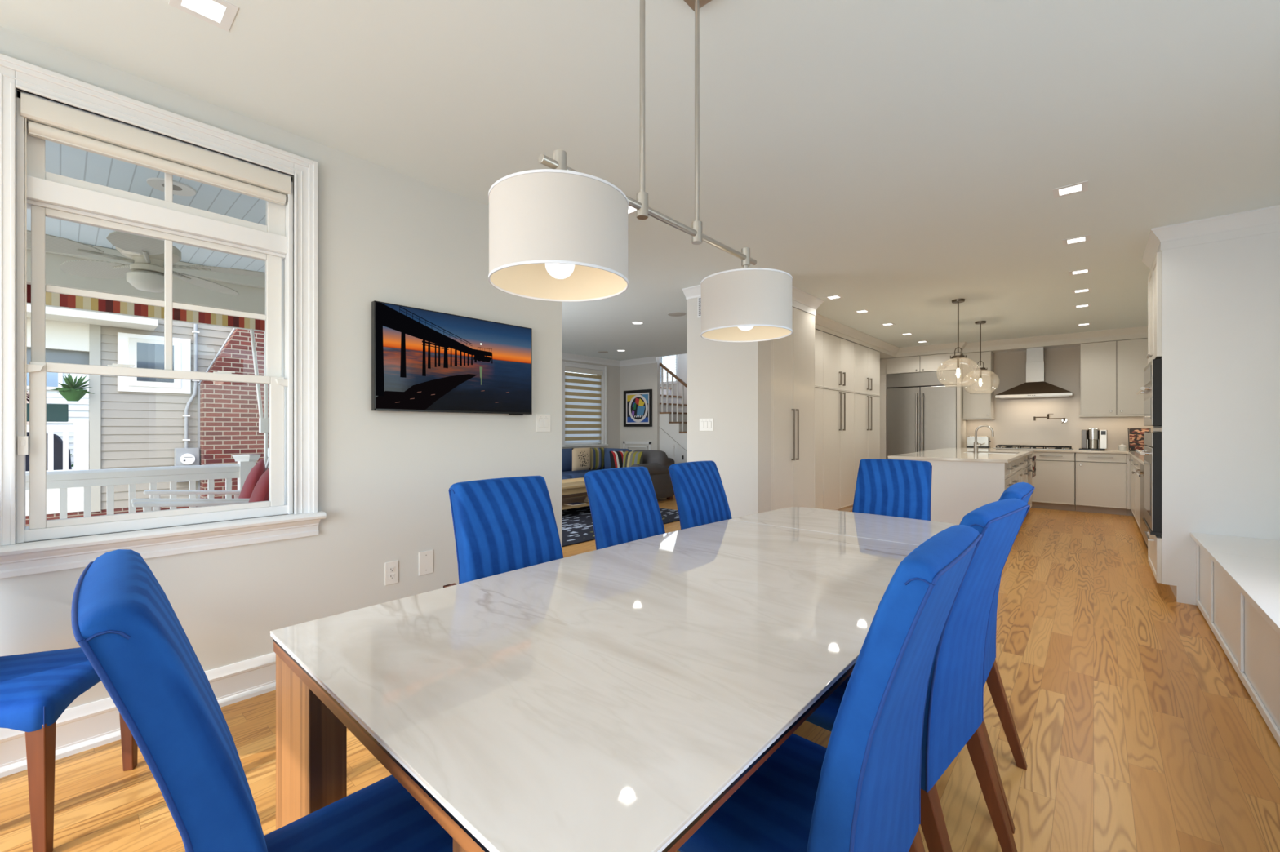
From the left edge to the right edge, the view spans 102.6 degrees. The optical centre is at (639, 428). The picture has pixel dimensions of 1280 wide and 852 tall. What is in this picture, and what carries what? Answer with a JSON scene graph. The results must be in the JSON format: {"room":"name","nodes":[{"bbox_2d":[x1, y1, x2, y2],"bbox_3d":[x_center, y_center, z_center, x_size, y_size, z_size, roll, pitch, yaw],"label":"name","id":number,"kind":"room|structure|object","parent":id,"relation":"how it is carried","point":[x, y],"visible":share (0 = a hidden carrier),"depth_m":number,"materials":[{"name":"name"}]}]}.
{"room":"dining room","nodes":[
{"label":"dining room","id":0,"kind":"room"},
{"bbox_2d":[26,140,265,272],"bbox_3d":[-3.730,-1.370,2.482,2.624,0.080,5.978,0,0,41],"label":"ceiling","id":1,"kind":"structure","parent":0,"point":[60,159],"depth_m":2.96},
{"bbox_2d":[26,244,265,315],"bbox_3d":[-4.611,-1.169,3.209,0.280,0.318,5.900,0,0,41],"label":"beam","id":2,"kind":"structure","parent":1,"relation":"attached to","point":[251,290],"depth_m":4.11,"materials":[{"name":"beige"}]},
{"bbox_2d":[26,284,268,465],"bbox_3d":[-4.849,-0.019,2.985,0.060,1.979,4.850,0,0,41],"label":"awning","id":3,"kind":"object","parent":2,"relation":"hanging from","point":[52,300],"visible":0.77,"depth_m":4.17,"materials":[{"name":"fabric"}]},
{"bbox_2d":[26,230,265,295],"bbox_3d":[-2.979,-1.080,3.071,1.334,0.500,1.334,0,0,41],"label":"ceiling fan","id":4,"kind":"object","parent":1,"relation":"hanging from","point":[146,273],"visible":0.7,"depth_m":3.06,"materials":[{"name":"white plastic"}]},
{"bbox_2d":[146,177,196,195],"bbox_3d":[-2.575,-1.326,2.824,0.204,0.008,0.204,0,0,41],"label":"recessed light","id":5,"kind":"object","parent":1,"relation":"in","point":[180,188],"visible":0.76,"depth_m":2.82,"materials":[{"name":"white"}]},
{"bbox_2d":[0,26,561,709],"bbox_3d":[-2.376,-0.102,1.940,0.120,2.745,5.261,0,0,41],"label":"wall","id":6,"kind":"structure","parent":0,"point":[385,478],"depth_m":2.80,"materials":[{"name":"white paint"}]},
{"bbox_2d":[0,652,275,777],"bbox_3d":[-2.269,1.184,1.946,0.032,0.172,5.111,0,0,41],"label":"baseboard","id":7,"kind":"structure","parent":6,"relation":"attached to","point":[82,728],"depth_m":2.06,"materials":[{"name":"white paint"}]},
{"bbox_2d":[0,53,326,578],"bbox_3d":[-2.056,-0.406,2.257,0.200,1.908,1.145,0,0,41],"label":"window","id":8,"kind":"structure","parent":6,"relation":"in","point":[287,242],"depth_m":2.16,"materials":[{"name":"white paint"}]},
{"bbox_2d":[17,92,291,455],"bbox_3d":[-2.047,-0.576,2.249,0.064,1.352,0.867,0,0,41],"label":"roller shade","id":9,"kind":"object","parent":8,"relation":"attached to","point":[46,120],"visible":1,"depth_m":2.15,"materials":[{"name":"white fabric"}]},
{"bbox_2d":[385,560,398,585],"bbox_3d":[-1.417,0.826,2.928,0.008,0.128,0.073,0,0,41],"label":"wall outlet","id":10,"kind":"object","parent":6,"relation":"attached to","point":[392,567],"visible":1,"depth_m":2.92,"materials":[{"name":"white plastic"}]},
{"bbox_2d":[418,550,433,575],"bbox_3d":[-1.284,0.807,3.079,0.006,0.138,0.087,0,0,41],"label":"blank wall plate","id":11,"kind":"object","parent":6,"relation":"attached to","point":[426,557],"visible":1,"depth_m":3.08,"materials":[{"name":"white plastic"}]},
{"bbox_2d":[371,300,532,415],"bbox_3d":[-1.126,-0.394,3.217,0.059,0.608,1.050,0,0,41],"label":"television","id":12,"kind":"object","parent":6,"relation":"attached to","point":[423,360],"visible":1,"depth_m":3.11,"materials":[{"name":"black plastic"}]},
{"bbox_2d":[535,414,550,431],"bbox_3d":[-0.703,-0.036,3.735,0.009,0.127,0.130,0,0,41],"label":"light switch","id":13,"kind":"object","parent":6,"relation":"attached to","point":[542,421],"visible":1,"depth_m":3.73,"materials":[{"name":"white plastic"}]},
{"bbox_2d":[561,359,619,448],"bbox_3d":[-1.937,-0.830,9.774,0.150,4.200,7.320,0,0,41],"label":"wall","id":14,"kind":"structure","parent":0,"point":[612,371],"depth_m":11.14,"materials":[{"name":"grey paint"}]},
{"bbox_2d":[561,360,608,447],"bbox_3d":[-1.172,-0.475,10.579,0.170,1.690,1.300,0,0,41],"label":"window","id":15,"kind":"structure","parent":14,"relation":"in","point":[564,364],"depth_m":10.58,"materials":[{"name":"white paint"}]},
{"bbox_2d":[564,366,602,444],"bbox_3d":[-1.163,-0.452,10.571,0.055,1.553,1.040,0,0,41],"label":"zebra blind","id":16,"kind":"object","parent":15,"relation":"attached to","point":[582,391],"visible":0.99,"depth_m":10.54,"materials":[{"name":"white fabric"}]},
{"bbox_2d":[561,352,657,366],"bbox_3d":[-1.900,-1.417,8.887,1.080,0.115,5.600,0,0,41],"label":"crown molding","id":17,"kind":"structure","parent":14,"relation":"attached to","point":[564,356],"depth_m":10.77,"materials":[{"name":"white paint"}]},
{"bbox_2d":[0,0,1279,360],"bbox_3d":[0.237,-1.535,5.363,9.450,0.120,13.850,0,0,41],"label":"ceiling","id":18,"kind":"structure","parent":0,"point":[901,161],"depth_m":2.43,"materials":[{"name":"paint"}]},
{"bbox_2d":[168,0,238,31],"bbox_3d":[-1.521,-1.474,1.789,0.164,0.003,0.164,0,0,41],"label":"recessed light","id":19,"kind":"object","parent":18,"relation":"in","point":[221,14],"visible":1,"depth_m":1.81,"materials":[{"name":"white paint"}]},
{"bbox_2d":[488,0,792,342],"bbox_3d":[0.101,-0.914,1.602,0.339,1.122,1.240,0,0,41],"label":"pendant light","id":20,"kind":"object","parent":18,"relation":"hanging from","point":[558,233],"visible":1,"depth_m":1.25,"materials":[{"name":"white fabric"}]},
{"bbox_2d":[553,149,566,169],"bbox_3d":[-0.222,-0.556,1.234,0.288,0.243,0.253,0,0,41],"label":"socket","id":21,"kind":"object","parent":20,"relation":"attached to","point":[559,155],"depth_m":1.25,"materials":[{"name":"silver metal"}]},
{"bbox_2d":[741,247,750,268],"bbox_3d":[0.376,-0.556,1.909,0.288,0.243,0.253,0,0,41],"label":"socket","id":22,"kind":"object","parent":20,"relation":"attached to","point":[745,251],"depth_m":1.93,"materials":[{"name":"silver metal"}]},
{"bbox_2d":[950,298,966,377],"bbox_3d":[3.659,-0.977,5.900,0.436,0.996,0.436,0,0,41],"label":"globe pendant","id":23,"kind":"object","parent":18,"relation":"hanging from","point":[957,301],"visible":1,"depth_m":5.89,"materials":[{"name":"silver metal"}]},
{"bbox_2d":[973,320,987,386],"bbox_3d":[4.714,-0.977,7.104,0.436,0.996,0.436,0,0,41],"label":"globe pendant","id":24,"kind":"object","parent":18,"relation":"hanging from","point":[980,322],"visible":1,"depth_m":7.10,"materials":[{"name":"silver metal"}]},
{"bbox_2d":[1052,181,1088,198],"bbox_3d":[2.660,-1.474,3.172,0.164,0.003,0.164,0,0,41],"label":"recessed light","id":25,"kind":"object","parent":18,"relation":"in","point":[1080,187],"visible":1,"depth_m":3.17,"materials":[{"name":"white paint"}]},
{"bbox_2d":[1062,235,1089,245],"bbox_3d":[3.421,-1.474,4.024,0.164,0.003,0.164,0,0,41],"label":"recessed light","id":26,"kind":"object","parent":18,"relation":"in","point":[1082,238],"visible":1,"depth_m":4.02,"materials":[{"name":"white paint"}]},
{"bbox_2d":[0,494,1279,851],"bbox_3d":[0.237,1.330,5.363,9.450,0.120,13.850,0,0,41],"label":"floor","id":27,"kind":"structure","parent":0,"point":[1137,731],"depth_m":2.05,"materials":[{"name":"brown wood"}]},
{"bbox_2d":[0,647,137,851],"bbox_3d":[-2.101,0.734,1.630,0.604,1.073,0.472,0,0,-19],"label":"dining chair","id":28,"kind":"object","parent":27,"relation":"on","point":[36,689],"visible":0.73,"depth_m":1.54,"materials":[{"name":"blue fabric"}]},
{"bbox_2d":[71,549,453,851],"bbox_3d":[-0.547,0.734,0.905,0.472,1.073,0.604,0,0,45],"label":"dining chair","id":29,"kind":"object","parent":27,"relation":"on","point":[126,625],"visible":0.8,"depth_m":0.63,"materials":[{"name":"blue fabric"}]},
{"bbox_2d":[448,475,563,584],"bbox_3d":[-0.352,0.734,1.859,0.604,1.073,0.472,0,0,41],"label":"dining chair","id":30,"kind":"object","parent":27,"relation":"on","point":[503,525],"visible":0.43,"depth_m":1.94,"materials":[{"name":"blue fabric"}]},
{"bbox_2d":[270,506,956,851],"bbox_3d":[0.406,0.890,2.007,1.259,0.760,2.845,0,0,41],"label":"dining table","id":31,"kind":"object","parent":27,"relation":"on","point":[613,699],"visible":0.79,"depth_m":1.11,"materials":[{"name":"stone"}]},
{"bbox_2d":[561,448,675,499],"bbox_3d":[-1.631,0.828,8.249,2.230,0.885,4.440,0,0,41],"label":"sectional sofa","id":32,"kind":"object","parent":27,"relation":"on","point":[657,463],"visible":0.25,"depth_m":8.98,"materials":[{"name":"grey fabric"}]},
{"bbox_2d":[561,448,572,471],"bbox_3d":[-1.358,0.598,9.682,0.320,0.425,1.150,0,0,41],"label":"cushion","id":33,"kind":"object","parent":32,"relation":"on","point":[566,454],"depth_m":9.50,"materials":[{"name":"blue fabric"}]},
{"bbox_2d":[572,447,590,471],"bbox_3d":[-1.062,0.560,9.307,0.120,0.407,0.446,0,0,41],"label":"throw pillow","id":34,"kind":"object","parent":32,"relation":"on","point":[580,456],"visible":1,"depth_m":9.23,"materials":[{"name":"beige fabric"}]},
{"bbox_2d":[561,469,600,478],"bbox_3d":[-1.056,0.885,9.556,0.840,0.170,1.240,0,0,41],"label":"seat cushion","id":35,"kind":"object","parent":32,"relation":"on","point":[580,473],"depth_m":9.17,"materials":[{"name":"blue fabric"}]},
{"bbox_2d":[590,447,604,470],"bbox_3d":[-0.807,0.570,9.656,0.120,0.407,0.369,0,0,41],"label":"throw pillow","id":36,"kind":"object","parent":32,"relation":"on","point":[597,455],"visible":0.94,"depth_m":9.59,"materials":[{"name":"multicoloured fabric"}]},
{"bbox_2d":[601,448,631,469],"bbox_3d":[-0.479,0.598,9.740,0.920,0.425,0.300,0,0,41],"label":"cushion","id":37,"kind":"object","parent":32,"relation":"on","point":[606,454],"depth_m":9.69,"materials":[{"name":"multicoloured fabric"}]},
{"bbox_2d":[608,450,627,468],"bbox_3d":[-0.364,0.590,9.131,0.369,0.360,0.155,0,0,-31],"label":"throw pillow","id":38,"kind":"object","parent":32,"relation":"on","point":[615,457],"visible":0.52,"depth_m":9.05,"materials":[{"name":"multicoloured fabric"}]},
{"bbox_2d":[622,451,643,467],"bbox_3d":[-0.126,0.590,8.947,0.369,0.363,0.148,0,0,17],"label":"throw pillow","id":39,"kind":"object","parent":32,"relation":"on","point":[629,458],"visible":0.66,"depth_m":8.91,"materials":[{"name":"green fabric"}]},
{"bbox_2d":[634,449,669,466],"bbox_3d":[0.156,0.583,9.205,0.820,0.375,0.300,0,0,41],"label":"cushion","id":40,"kind":"object","parent":32,"relation":"on","point":[660,458],"depth_m":8.97,"materials":[{"name":"grey fabric"}]},
{"bbox_2d":[561,506,679,546],"bbox_3d":[-0.940,1.264,7.090,2.300,0.012,3.180,0,0,41],"label":"area rug","id":41,"kind":"object","parent":27,"relation":"on","point":[577,526],"visible":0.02,"depth_m":6.83,"materials":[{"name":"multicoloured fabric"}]},
{"bbox_2d":[561,477,589,510],"bbox_3d":[-1.062,1.039,7.759,0.830,0.438,1.620,0,0,41],"label":"coffee table","id":42,"kind":"object","parent":41,"relation":"on","point":[574,486],"visible":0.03,"depth_m":7.48,"materials":[{"name":"brown wood"}]},
{"bbox_2d":[561,495,589,510],"bbox_3d":[-1.051,1.127,7.750,0.760,0.025,1.520,0,0,41],"label":"shelf","id":43,"kind":"object","parent":42,"relation":"attached to","point":[580,499],"depth_m":7.72,"materials":[{"name":"brown wood"}]},
{"bbox_2d":[583,466,665,550],"bbox_3d":[0.091,0.734,2.376,0.604,1.073,0.472,0,0,41],"label":"dining chair","id":44,"kind":"object","parent":27,"relation":"on","point":[624,505],"visible":0.36,"depth_m":2.44,"materials":[{"name":"blue fabric"}]},
{"bbox_2d":[659,362,687,458],"bbox_3d":[1.264,-0.048,10.665,2.912,2.635,1.141,0,0,41],"label":"staircase","id":45,"kind":"structure","parent":27,"relation":"on","point":[673,411],"depth_m":10.54,"materials":[{"name":"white wood"}]},
{"bbox_2d":[671,444,687,463],"bbox_3d":[0.721,0.791,9.806,0.528,0.958,0.409,0,0,41],"label":"chair","id":46,"kind":"object","parent":27,"relation":"on","point":[678,458],"visible":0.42,"depth_m":9.98,"materials":[{"name":"white paint"}]},
{"bbox_2d":[668,461,732,529],"bbox_3d":[0.515,0.734,2.855,0.604,1.073,0.472,0,0,41],"label":"dining chair","id":47,"kind":"object","parent":27,"relation":"on","point":[700,497],"visible":0.35,"depth_m":2.92,"materials":[{"name":"blue fabric"}]},
{"bbox_2d":[771,306,814,511],"bbox_3d":[1.433,-0.102,5.763,0.714,2.743,1.086,0,0,41],"label":"pantry cabinet","id":48,"kind":"object","parent":27,"relation":"on","point":[793,356],"visible":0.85,"depth_m":5.54,"materials":[{"name":"white wood"}]},
{"bbox_2d":[677,524,982,851],"bbox_3d":[0.353,0.734,1.103,0.604,1.073,0.472,0,0,41],"label":"dining chair","id":49,"kind":"object","parent":27,"relation":"on","point":[860,793],"visible":0.8,"depth_m":0.88,"materials":[{"name":"blue fabric"}]},
{"bbox_2d":[814,387,854,511],"bbox_3d":[2.424,0.364,7.133,0.384,1.812,2.260,0,0,41],"label":"pantry cabinet","id":50,"kind":"object","parent":27,"relation":"on","point":[834,410],"visible":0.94,"depth_m":7.28,"materials":[{"name":"white wood"}]},
{"bbox_2d":[814,386,880,396],"bbox_3d":[2.830,-0.549,7.613,0.356,0.013,3.527,0,0,41],"label":"rail","id":51,"kind":"object","parent":50,"relation":"on","point":[815,386],"visible":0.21,"depth_m":7.57,"materials":[{"name":"white wood"}]},
{"bbox_2d":[854,343,879,395],"bbox_3d":[3.590,-0.934,8.452,0.384,0.757,1.255,0,0,41],"label":"pantry cabinet","id":52,"kind":"object","parent":51,"relation":"on","point":[867,361],"visible":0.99,"depth_m":8.30,"materials":[{"name":"white wood"}]},
{"bbox_2d":[850,393,879,510],"bbox_3d":[3.590,0.364,8.452,0.384,1.812,1.256,0,0,41],"label":"pantry cabinet","id":53,"kind":"object","parent":27,"relation":"on","point":[867,407],"visible":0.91,"depth_m":8.28,"materials":[{"name":"white wood"}]},
{"bbox_2d":[880,374,886,459],"bbox_3d":[4.752,0.128,9.930,0.167,2.285,0.535,0,0,41],"label":"filler panel","id":54,"kind":"object","parent":27,"relation":"on","point":[882,377],"visible":0.28,"depth_m":9.70,"materials":[{"name":"white wood"}]},
{"bbox_2d":[852,458,932,520],"bbox_3d":[1.429,0.734,3.044,0.472,1.073,0.604,0,0,41],"label":"dining chair","id":55,"kind":"object","parent":27,"relation":"on","point":[899,488],"visible":0.41,"depth_m":3.16,"materials":[{"name":"blue fabric"}]},
{"bbox_2d":[805,498,1030,851],"bbox_3d":[0.762,0.734,1.541,0.472,1.073,0.604,0,0,-42],"label":"dining chair","id":56,"kind":"object","parent":27,"relation":"on","point":[953,714],"visible":0.58,"depth_m":1.34,"materials":[{"name":"blue fabric"}]},
{"bbox_2d":[886,369,956,459],"bbox_3d":[5.223,0.128,9.468,1.145,2.284,0.605,0,0,41],"label":"refrigerator","id":57,"kind":"object","parent":27,"relation":"on","point":[922,406],"visible":0.62,"depth_m":9.28,"materials":[{"name":"silver metal"}]},
{"bbox_2d":[880,352,963,374],"bbox_3d":[5.197,-1.165,9.519,1.378,0.297,0.563,0,0,41],"label":"upper cabinet","id":58,"kind":"object","parent":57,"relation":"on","point":[936,362],"visible":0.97,"depth_m":9.29,"materials":[{"name":"white wood"}]},
{"bbox_2d":[888,448,1035,524],"bbox_3d":[4.417,0.797,6.853,1.160,0.945,3.240,0,0,41],"label":"kitchen island","id":59,"kind":"object","parent":27,"relation":"on","point":[962,482],"visible":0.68,"depth_m":5.62,"materials":[{"name":"white paint"}]},
{"bbox_2d":[956,369,966,448],"bbox_3d":[5.698,0.128,9.091,0.060,2.285,0.540,0,0,41],"label":"end panel","id":60,"kind":"object","parent":27,"relation":"on","point":[961,424],"visible":0.4,"depth_m":8.90,"materials":[{"name":"white wood"}]},
{"bbox_2d":[982,482,1035,834],"bbox_3d":[1.107,0.734,1.944,0.604,1.073,0.472,0,0,41],"label":"dining chair","id":61,"kind":"object","parent":27,"relation":"on","point":[1020,491],"visible":0.28,"depth_m":1.92,"materials":[{"name":"blue fabric"}]},
{"bbox_2d":[1031,451,1075,511],"bbox_3d":[6.595,0.821,8.209,0.568,0.898,0.665,0,0,41],"label":"base cabinet","id":62,"kind":"object","parent":27,"relation":"on","point":[1054,481],"visible":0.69,"depth_m":7.97,"materials":[{"name":"white wood"}]},
{"bbox_2d":[1075,453,1126,515],"bbox_3d":[7.024,0.821,7.830,0.570,0.898,0.665,0,0,41],"label":"base cabinet","id":63,"kind":"object","parent":27,"relation":"on","point":[1100,478],"visible":1,"depth_m":7.61,"materials":[{"name":"white wood"}]},
{"bbox_2d":[1126,453,1133,515],"bbox_3d":[7.177,0.821,7.497,0.096,0.898,0.300,0,0,41],"label":"cabinet filler","id":64,"kind":"object","parent":27,"relation":"on","point":[1129,513],"visible":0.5,"depth_m":7.41,"materials":[{"name":"white wood"}]},
{"bbox_2d":[1128,455,1140,529],"bbox_3d":[6.624,0.821,6.350,0.783,0.898,2.090,0,0,41],"label":"base cabinet","id":65,"kind":"object","parent":27,"relation":"on","point":[1135,464],"visible":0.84,"depth_m":6.52,"materials":[{"name":"white wood"}]},
{"bbox_2d":[1133,462,1147,548],"bbox_3d":[5.553,0.812,5.162,0.815,0.876,1.090,0,0,41],"label":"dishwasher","id":66,"kind":"object","parent":27,"relation":"on","point":[1143,527],"visible":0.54,"depth_m":5.54,"materials":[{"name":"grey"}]},
{"bbox_2d":[1144,231,1279,605],"bbox_3d":[4.404,-0.024,3.875,0.831,2.588,0.840,0,0,41],"label":"oven tower","id":67,"kind":"object","parent":27,"relation":"on","point":[1214,308],"visible":0.91,"depth_m":3.62,"materials":[{"name":"white paint"}]},
{"bbox_2d":[1135,432,1161,535],"bbox_3d":[4.298,0.415,3.950,0.671,0.762,0.804,0,0,41],"label":"wall oven","id":68,"kind":"object","parent":67,"relation":"in","point":[1152,451],"visible":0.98,"depth_m":3.83,"materials":[{"name":"black metal"}]},
{"bbox_2d":[1135,359,1161,426],"bbox_3d":[4.298,-0.267,3.950,0.671,0.497,0.804,0,0,41],"label":"microwave oven","id":69,"kind":"object","parent":67,"relation":"in","point":[1152,388],"visible":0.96,"depth_m":3.83,"materials":[{"name":"black metal"}]},
{"bbox_2d":[1190,532,1279,746],"bbox_3d":[2.017,1.010,1.019,0.626,0.520,6.598,0,0,41],"label":"window bench","id":70,"kind":"object","parent":27,"relation":"on","point":[1237,579],"visible":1,"depth_m":2.64,"materials":[{"name":"white paint"}]},
{"bbox_3d":[5.812,0.821,8.901,0.354,0.898,0.665,0,0,41],"label":"base cabinet","id":71,"kind":"object","parent":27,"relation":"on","visible":0},
{"bbox_2d":[961,447,1135,453],"bbox_3d":[6.753,0.354,8.075,2.858,0.032,0.656,0,0,41],"label":"countertop","id":72,"kind":"structure","parent":71,"relation":"on","point":[1074,451],"depth_m":7.77,"materials":[{"name":"beige stone"}]},
{"bbox_2d":[966,435,991,448],"bbox_3d":[5.863,0.239,8.878,0.345,0.197,0.180,0,0,41],"label":"toaster","id":73,"kind":"object","parent":72,"relation":"on","point":[970,440],"visible":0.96,"depth_m":8.80,"materials":[{"name":"silver metal"}]},
{"bbox_2d":[993,444,1073,450],"bbox_3d":[6.402,0.312,8.367,1.010,0.052,0.463,0,0,41],"label":"cooktop","id":74,"kind":"object","parent":72,"relation":"in","point":[1009,446],"visible":1,"depth_m":8.25,"materials":[{"name":"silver metal"}]},
{"bbox_2d":[1079,428,1106,450],"bbox_3d":[6.969,0.170,7.894,0.325,0.336,0.260,0,0,41],"label":"coffee machine","id":75,"kind":"object","parent":72,"relation":"on","point":[1096,438],"visible":1,"depth_m":7.82,"materials":[{"name":"silver metal"}]},
{"bbox_2d":[1128,428,1150,451],"bbox_3d":[7.430,0.168,7.627,0.250,0.339,0.270,0,0,41],"label":"board","id":76,"kind":"object","parent":72,"relation":"on","point":[1135,436],"visible":0.7,"depth_m":7.68,"materials":[{"name":"brown wood"}]},
{"bbox_2d":[619,356,660,451],"bbox_3d":[0.276,-0.830,10.768,1.850,4.200,0.100,0,0,41],"label":"wall","id":77,"kind":"structure","parent":0,"point":[642,376],"depth_m":10.91,"materials":[{"name":"grey paint"}]},
{"bbox_2d":[623,389,652,426],"bbox_3d":[-0.050,-0.422,10.965,0.800,0.785,0.034,0,0,41],"label":"framed art","id":78,"kind":"object","parent":77,"relation":"attached to","point":[637,404],"visible":1,"depth_m":10.95,"materials":[{"name":"black wood"}]},
{"bbox_2d":[626,392,648,423],"bbox_3d":[-0.053,-0.422,10.962,0.670,0.655,0.004,0,0,41],"label":"print","id":79,"kind":"object","parent":78,"relation":"attached to","point":[637,403],"depth_m":10.96,"materials":[{"name":"multicoloured paper"}]},
{"bbox_2d":[660,353,687,404],"bbox_3d":[2.157,-0.830,10.706,4.750,4.200,0.100,0,0,41],"label":"wall","id":80,"kind":"structure","parent":0,"point":[682,358],"depth_m":11.70,"materials":[{"name":"grey paint"}]},
{"bbox_2d":[682,204,1279,359],"bbox_3d":[4.251,-1.390,6.403,4.412,0.170,6.495,0,0,41],"label":"crown molding","id":81,"kind":"structure","parent":80,"relation":"attached to","point":[886,350],"depth_m":5.85,"materials":[{"name":"white wood"}]},
{"bbox_2d":[687,297,771,518],"bbox_3d":[0.909,-0.102,5.318,0.842,2.745,0.272,0,0,41],"label":"wall pillar","id":82,"kind":"structure","parent":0,"point":[729,384],"depth_m":5.13,"materials":[{"name":"grey paint"}]},
{"bbox_2d":[699,418,713,431],"bbox_3d":[0.688,-0.036,5.325,0.172,0.127,0.009,0,0,41],"label":"light switch","id":83,"kind":"object","parent":82,"relation":"attached to","point":[705,424],"visible":1,"depth_m":5.32,"materials":[{"name":"white plastic"}]},
{"bbox_3d":[-3.730,1.405,2.482,2.624,0.230,5.978,0,0,41],"label":"floor","id":84,"kind":"structure","parent":0,"visible":0},
{"bbox_2d":[25,454,261,519],"bbox_3d":[-4.593,0.778,3.109,0.200,1.103,3.775,0,0,41],"label":"porch railing","id":85,"kind":"object","parent":84,"relation":"on","point":[63,480],"visible":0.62,"depth_m":3.92,"materials":[{"name":"white wood"}]},
{"bbox_2d":[131,448,268,511],"bbox_3d":[-3.124,0.724,3.702,0.818,1.127,0.670,0,0,-39],"label":"rocking chair","id":86,"kind":"object","parent":84,"relation":"on","point":[260,468],"visible":0.11,"depth_m":3.73,"materials":[{"name":"white wood"}]},
{"bbox_2d":[238,459,265,498],"bbox_3d":[-2.938,0.515,3.850,0.209,0.550,0.450,0,0,-39],"label":"cushion","id":87,"kind":"object","parent":86,"relation":"on","point":[255,473],"depth_m":3.74,"materials":[{"name":"red fabric"}]},
{"bbox_2d":[132,468,268,511],"bbox_3d":[-2.612,0.724,3.103,0.818,1.127,0.670,0,0,-39],"label":"rocking chair","id":88,"kind":"object","parent":84,"relation":"on","point":[260,491],"visible":0.05,"depth_m":3.17,"materials":[{"name":"white"}]},
{"bbox_2d":[248,468,268,502],"bbox_3d":[-2.427,0.515,3.251,0.209,0.550,0.450,0,0,-39],"label":"cushion","id":89,"kind":"object","parent":88,"relation":"on","point":[260,491],"depth_m":3.14,"materials":[{"name":"red fabric"}]},
{"bbox_3d":[6.516,-0.103,8.815,4.612,2.745,0.120,0,0,41],"label":"wall","id":90,"kind":"structure","parent":0,"visible":0},
{"bbox_2d":[962,351,995,420],"bbox_3d":[5.927,-0.730,8.990,0.435,1.167,0.379,0,0,41],"label":"upper cabinet","id":91,"kind":"object","parent":90,"relation":"attached to","point":[978,401],"visible":1,"depth_m":8.87,"materials":[{"name":"white wood"}]},
{"bbox_2d":[995,347,1073,399],"bbox_3d":[6.471,-0.907,8.434,0.989,0.814,0.492,0,0,41],"label":"range hood","id":92,"kind":"object","parent":90,"relation":"attached to","point":[1035,386],"visible":1,"depth_m":8.38,"materials":[{"name":"silver metal"}]},
{"bbox_2d":[966,346,1153,450],"bbox_3d":[6.969,-0.487,8.329,2.850,1.655,0.008,0,0,41],"label":"backsplash","id":93,"kind":"structure","parent":90,"relation":"attached to","point":[1014,424],"depth_m":8.52,"materials":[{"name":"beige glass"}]},
{"bbox_2d":[1079,338,1147,417],"bbox_3d":[7.411,-0.744,7.679,1.267,1.139,0.379,0,0,41],"label":"upper cabinet","id":94,"kind":"object","parent":90,"relation":"attached to","point":[1112,372],"visible":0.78,"depth_m":7.72,"materials":[{"name":"white wood"}]},
{"label":"outside","id":95,"kind":"structure","parent":0,"visible":0},
{"bbox_3d":[-13.214,2.170,10.346,26.495,0.100,42.000,0,0,41],"label":"ground","id":96,"kind":"structure","parent":95,"visible":0},
{"bbox_2d":[26,372,88,467],"bbox_3d":[-13.742,-0.840,11.481,2.600,5.920,7.000,0,0,41],"label":"house","id":97,"kind":"structure","parent":96,"relation":"on","point":[77,411],"depth_m":12.69,"materials":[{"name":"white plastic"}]},
{"bbox_2d":[25,304,268,526],"bbox_3d":[-8.085,-1.133,8.482,3.650,6.526,10.000,0,0,41],"label":"neighbor house","id":98,"kind":"structure","parent":96,"relation":"on","point":[135,422],"depth_m":7.61,"materials":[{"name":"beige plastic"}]},
{"bbox_2d":[26,391,68,422],"bbox_3d":[-8.514,-0.423,6.512,0.644,0.666,1.680,0,0,41],"label":"planter","id":99,"kind":"object","parent":98,"relation":"attached to","point":[55,412],"visible":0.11,"depth_m":7.00,"materials":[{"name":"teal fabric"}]},
{"bbox_2d":[25,431,71,471],"bbox_3d":[-8.725,0.370,7.191,0.800,0.640,1.017,0,0,41],"label":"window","id":100,"kind":"structure","parent":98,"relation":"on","point":[57,441],"depth_m":7.20,"materials":[{"name":"grey glass"}]},
{"bbox_2d":[25,420,88,472],"bbox_3d":[-8.886,0.290,5.900,0.150,0.800,3.470,0,0,41],"label":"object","id":101,"kind":"object","parent":98,"relation":"on","point":[80,428],"visible":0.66,"depth_m":7.05,"materials":[{"name":"white wood"}]},
{"bbox_2d":[50,373,94,401],"bbox_3d":[-7.705,-0.567,7.024,0.406,0.394,0.436,0,0,30],"label":"plant","id":102,"kind":"object","parent":98,"relation":"on","point":[68,392],"visible":1,"depth_m":6.97,"materials":[{"name":"green plant"}]},
{"bbox_2d":[57,388,87,401],"bbox_3d":[-7.750,-0.450,7.011,0.280,0.160,0.276,0,0,41],"label":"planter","id":103,"kind":"object","parent":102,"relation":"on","point":[73,395],"depth_m":6.95,"materials":[{"name":"green plastic"}]},
{"bbox_2d":[173,324,199,482],"bbox_3d":[-6.930,-0.655,7.858,0.177,2.950,0.285,0,0,41],"label":"electric meter","id":104,"kind":"object","parent":98,"relation":"attached to","point":[186,456],"visible":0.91,"depth_m":7.87,"materials":[{"name":"grey metal"}]},
{"bbox_3d":[2.821,-0.103,7.998,0.157,2.745,6.278,0,0,41],"label":"wall","id":105,"kind":"structure","parent":0,"visible":0},
{"bbox_2d":[814,328,854,391],"bbox_3d":[2.424,-0.934,7.133,0.384,0.757,2.259,0,0,41],"label":"pantry cabinet","id":106,"kind":"object","parent":105,"relation":"attached to","point":[834,356],"visible":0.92,"depth_m":7.26,"materials":[{"name":"white wood"}]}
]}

